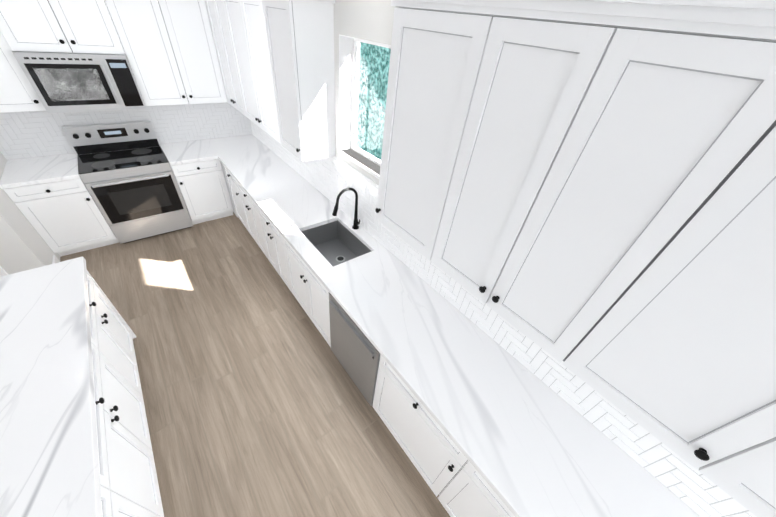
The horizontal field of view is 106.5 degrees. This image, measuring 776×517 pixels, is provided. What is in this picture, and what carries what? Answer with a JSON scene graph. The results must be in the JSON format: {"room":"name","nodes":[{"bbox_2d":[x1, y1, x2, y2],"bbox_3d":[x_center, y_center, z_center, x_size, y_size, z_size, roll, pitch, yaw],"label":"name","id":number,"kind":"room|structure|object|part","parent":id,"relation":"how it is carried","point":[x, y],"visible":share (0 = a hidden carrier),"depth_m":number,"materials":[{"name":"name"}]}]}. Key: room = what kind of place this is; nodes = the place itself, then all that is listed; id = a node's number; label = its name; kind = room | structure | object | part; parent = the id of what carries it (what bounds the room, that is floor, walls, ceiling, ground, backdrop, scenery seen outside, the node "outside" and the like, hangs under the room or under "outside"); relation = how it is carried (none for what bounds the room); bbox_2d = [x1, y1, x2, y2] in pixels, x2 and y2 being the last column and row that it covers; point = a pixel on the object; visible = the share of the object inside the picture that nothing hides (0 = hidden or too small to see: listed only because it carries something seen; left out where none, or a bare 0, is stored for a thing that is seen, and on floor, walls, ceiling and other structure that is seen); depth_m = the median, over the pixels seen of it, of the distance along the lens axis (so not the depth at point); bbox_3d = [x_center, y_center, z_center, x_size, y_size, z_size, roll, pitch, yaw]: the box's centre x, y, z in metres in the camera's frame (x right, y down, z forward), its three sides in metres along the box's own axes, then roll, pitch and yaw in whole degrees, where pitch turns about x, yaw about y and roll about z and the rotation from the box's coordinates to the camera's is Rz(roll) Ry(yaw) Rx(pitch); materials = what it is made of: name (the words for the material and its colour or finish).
{"room":"kitchen","nodes":[
{"label":"kitchen","id":0,"kind":"room"},
{"bbox_2d":[0,204,51,273],"bbox_3d":[-3.737,-0.640,1.807,1.210,2.780,0.110,-23,48,-32],"label":"wall","id":1,"kind":"structure","parent":0,"point":[24,246],"depth_m":2.65,"materials":[{"name":"white paint"}]},
{"bbox_2d":[0,266,8,276],"bbox_3d":[-3.785,-0.388,1.984,0.795,2.160,0.126,-23,48,-32],"label":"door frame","id":2,"kind":"structure","parent":1,"relation":"attached to","point":[3,272],"depth_m":2.66,"materials":[{"name":"white"}]},
{"bbox_2d":[0,0,124,53],"bbox_3d":[-2.944,-2.262,2.501,0.762,0.766,0.401,-23,48,-32],"label":"upper cabinet","id":3,"kind":"object","parent":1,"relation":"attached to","point":[74,26],"visible":1,"depth_m":2.53,"materials":[{"name":"white wood"}]},
{"bbox_2d":[13,51,145,112],"bbox_3d":[-2.985,-1.768,2.873,0.754,0.469,0.468,-23,48,-32],"label":"microwave","id":4,"kind":"object","parent":3,"relation":"attached to","point":[60,82],"visible":0.98,"depth_m":2.74,"materials":[{"name":"silver metal"}]},
{"bbox_2d":[0,152,59,260],"bbox_3d":[-3.643,-1.108,2.390,0.130,2.780,0.900,-23,48,-32],"label":"wall","id":5,"kind":"structure","parent":0,"point":[5,199],"depth_m":2.83,"materials":[{"name":"white paint"}]},
{"bbox_2d":[0,31,45,111],"bbox_3d":[-3.497,-1.826,2.358,0.540,1.108,0.351,-23,48,-32],"label":"upper cabinet","id":6,"kind":"object","parent":5,"relation":"attached to","point":[18,93],"visible":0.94,"depth_m":2.59,"materials":[{"name":"white wood"}]},
{"bbox_2d":[52,255,59,263],"bbox_3d":[-3.468,0.111,3.034,0.018,0.130,0.365,-23,48,-32],"label":"baseboard","id":7,"kind":"structure","parent":5,"relation":"attached to","point":[55,259],"depth_m":3.05,"materials":[{"name":"white wood"}]},
{"bbox_2d":[0,102,251,159],"bbox_3d":[-2.941,-1.621,3.477,2.460,0.507,0.008,-23,48,-32],"label":"backsplash","id":8,"kind":"structure","parent":5,"relation":"attached to","point":[26,134],"depth_m":3.31,"materials":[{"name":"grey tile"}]},
{"bbox_2d":[60,212,449,516],"bbox_3d":[-4.563,2.031,0.723,10.660,0.120,11.680,-23,48,-32],"label":"floor","id":9,"kind":"structure","parent":0,"point":[256,404],"depth_m":2.33,"materials":[{"name":"brown wood"}]},
{"bbox_2d":[0,153,118,255],"bbox_3d":[-3.558,-0.574,3.231,0.536,0.914,0.661,-23,48,-32],"label":"base cabinet","id":10,"kind":"object","parent":9,"relation":"on","point":[65,217],"depth_m":2.99,"materials":[{"name":"white wood"}]},
{"bbox_3d":[-3.517,-0.913,2.958,0.536,0.040,0.648,-23,48,-32],"label":"top of the back left base cabinets","id":11,"kind":"part","parent":10,"relation":"part of","materials":[{"name":"white stone"}]},
{"bbox_2d":[87,271,163,516],"bbox_3d":[-1.348,1.548,1.046,0.865,0.871,3.838,-23,48,-32],"label":"kitchen island","id":12,"kind":"object","parent":9,"relation":"on","point":[129,485],"visible":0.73,"depth_m":1.68,"materials":[{"name":"white wood"}]},
{"bbox_2d":[0,256,101,516],"bbox_3d":[-1.414,1.253,0.670,1.160,0.042,3.880,-23,48,-32],"label":"island countertop","id":13,"kind":"structure","parent":12,"relation":"on","point":[49,463],"depth_m":1.35,"materials":[{"name":"stone"}]},
{"bbox_2d":[62,121,192,243],"bbox_3d":[-3.009,-0.881,3.467,0.768,1.200,0.673,-23,48,-32],"label":"range","id":14,"kind":"object","parent":9,"relation":"on","point":[125,173],"visible":1,"depth_m":3.32,"materials":[{"name":"silver metal"}]},
{"bbox_2d":[170,159,232,224],"bbox_3d":[-2.545,-0.996,3.939,0.523,0.873,0.661,-23,48,-32],"label":"base cabinet","id":15,"kind":"object","parent":9,"relation":"on","point":[202,186],"visible":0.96,"depth_m":3.73,"materials":[{"name":"white wood"}]},
{"bbox_2d":[159,140,218,165],"bbox_3d":[-2.520,-1.342,3.640,0.480,0.039,0.649,-23,48,-32],"label":"countertop","id":16,"kind":"structure","parent":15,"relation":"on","point":[177,153],"depth_m":3.59,"materials":[{"name":"stone"}]},
{"bbox_2d":[220,161,330,346],"bbox_3d":[-1.275,-0.453,3.485,0.660,0.873,3.342,-23,48,-32],"label":"base cabinet","id":17,"kind":"object","parent":9,"relation":"on","point":[306,287],"visible":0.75,"depth_m":2.87,"materials":[{"name":"white wood"}]},
{"bbox_2d":[203,134,700,516],"bbox_3d":[-0.449,-0.124,2.495,0.651,0.039,5.838,-23,48,-32],"label":"countertop","id":18,"kind":"structure","parent":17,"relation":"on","point":[525,440],"depth_m":1.63,"materials":[{"name":"stone"}]},
{"bbox_2d":[301,220,370,266],"bbox_3d":[-0.471,-0.057,2.610,0.452,0.210,0.652,-23,48,-32],"label":"undermount sink","id":19,"kind":"object","parent":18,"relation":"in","point":[335,243],"visible":0.42,"depth_m":2.77,"materials":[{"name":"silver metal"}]},
{"bbox_2d":[332,187,359,229],"bbox_3d":[-0.344,-0.398,2.479,0.268,0.422,0.111,-23,48,-32],"label":"faucet","id":20,"kind":"object","parent":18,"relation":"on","point":[356,223],"visible":1,"depth_m":2.46,"materials":[{"name":"black metal"}]},
{"bbox_2d":[329,293,379,405],"bbox_3d":[-0.058,0.634,2.367,0.629,0.867,0.606,-23,48,-32],"label":"dishwasher","id":21,"kind":"object","parent":9,"relation":"on","point":[355,351],"visible":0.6,"depth_m":2.12,"materials":[{"name":"silver metal"}]},
{"bbox_2d":[372,354,514,516],"bbox_3d":[0.728,1.309,1.670,0.660,0.873,1.883,-23,48,-32],"label":"base cabinet","id":22,"kind":"object","parent":9,"relation":"on","point":[456,482],"visible":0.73,"depth_m":1.70,"materials":[{"name":"white wood"}]},
{"bbox_2d":[249,0,397,184],"bbox_3d":[0.619,-0.029,1.769,0.170,2.780,8.370,-23,48,-32],"label":"wall","id":23,"kind":"structure","parent":0,"point":[371,20],"depth_m":1.89,"materials":[{"name":"white paint"}]},
{"bbox_2d":[104,0,226,105],"bbox_3d":[-2.366,-2.314,3.133,0.840,1.108,0.351,-23,48,-32],"label":"upper cabinet","id":24,"kind":"object","parent":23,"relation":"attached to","point":[168,46],"visible":1,"depth_m":3.07,"materials":[{"name":"white wood"}]},
{"bbox_2d":[204,0,239,111],"bbox_3d":[-1.604,-2.228,3.166,0.320,1.090,0.708,-23,48,-32],"label":"upper cabinet","id":25,"kind":"object","parent":23,"relation":"attached to","point":[216,21],"depth_m":3.14,"materials":[{"name":"white wood"}]},
{"bbox_2d":[220,0,275,139],"bbox_3d":[-1.130,-1.812,2.737,0.320,1.090,1.063,-23,48,-32],"label":"upper cabinet","id":26,"kind":"object","parent":23,"relation":"attached to","point":[241,26],"depth_m":2.70,"materials":[{"name":"white wood"}]},
{"bbox_2d":[256,0,334,160],"bbox_3d":[-0.712,-1.444,2.358,0.320,1.090,0.531,-23,48,-32],"label":"upper cabinet","id":27,"kind":"object","parent":23,"relation":"attached to","point":[275,58],"depth_m":2.19,"materials":[{"name":"white wood"}]},
{"bbox_2d":[338,34,390,178],"bbox_3d":[-0.041,-1.030,2.087,0.166,0.840,0.960,-23,48,-32],"label":"window","id":28,"kind":"structure","parent":23,"relation":"in","point":[349,55],"depth_m":2.30,"materials":[{"name":"white"}]},
{"bbox_2d":[375,0,474,251],"bbox_3d":[0.275,-0.576,1.464,0.320,1.090,0.567,-23,48,-32],"label":"upper cabinet","id":29,"kind":"object","parent":23,"relation":"attached to","point":[429,37],"depth_m":1.31,"materials":[{"name":"white wood"}]},
{"bbox_2d":[250,120,755,516],"bbox_3d":[-0.168,-0.441,2.492,0.008,0.507,5.831,-23,48,-32],"label":"backsplash","id":30,"kind":"structure","parent":23,"relation":"attached to","point":[683,480],"depth_m":1.68,"materials":[{"name":"white tile"}]},
{"bbox_2d":[419,0,775,348],"bbox_3d":[0.647,-0.250,1.128,0.320,1.090,0.878,-23,48,-32],"label":"upper cabinet","id":31,"kind":"object","parent":23,"relation":"attached to","point":[584,191],"depth_m":0.90,"materials":[{"name":"white wood"}]},
{"bbox_2d":[543,48,775,448],"bbox_3d":[1.020,0.079,0.789,0.320,1.090,0.574,-23,48,-32],"label":"upper cabinet","id":32,"kind":"object","parent":23,"relation":"attached to","point":[678,332],"depth_m":0.79,"materials":[{"name":"white wood"}]},
{"bbox_2d":[671,396,775,516],"bbox_3d":[1.362,0.379,0.480,0.320,1.090,0.773,-23,48,-32],"label":"upper cabinet","id":33,"kind":"object","parent":23,"relation":"attached to","point":[738,456],"depth_m":0.82,"materials":[{"name":"white wood"}]},
{"label":"outside","id":34,"kind":"structure","parent":0,"visible":0},
{"bbox_2d":[357,42,390,159],"bbox_3d":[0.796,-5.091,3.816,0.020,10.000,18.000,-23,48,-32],"label":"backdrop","id":35,"kind":"structure","parent":34,"point":[366,113],"depth_m":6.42,"materials":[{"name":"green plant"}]}
]}

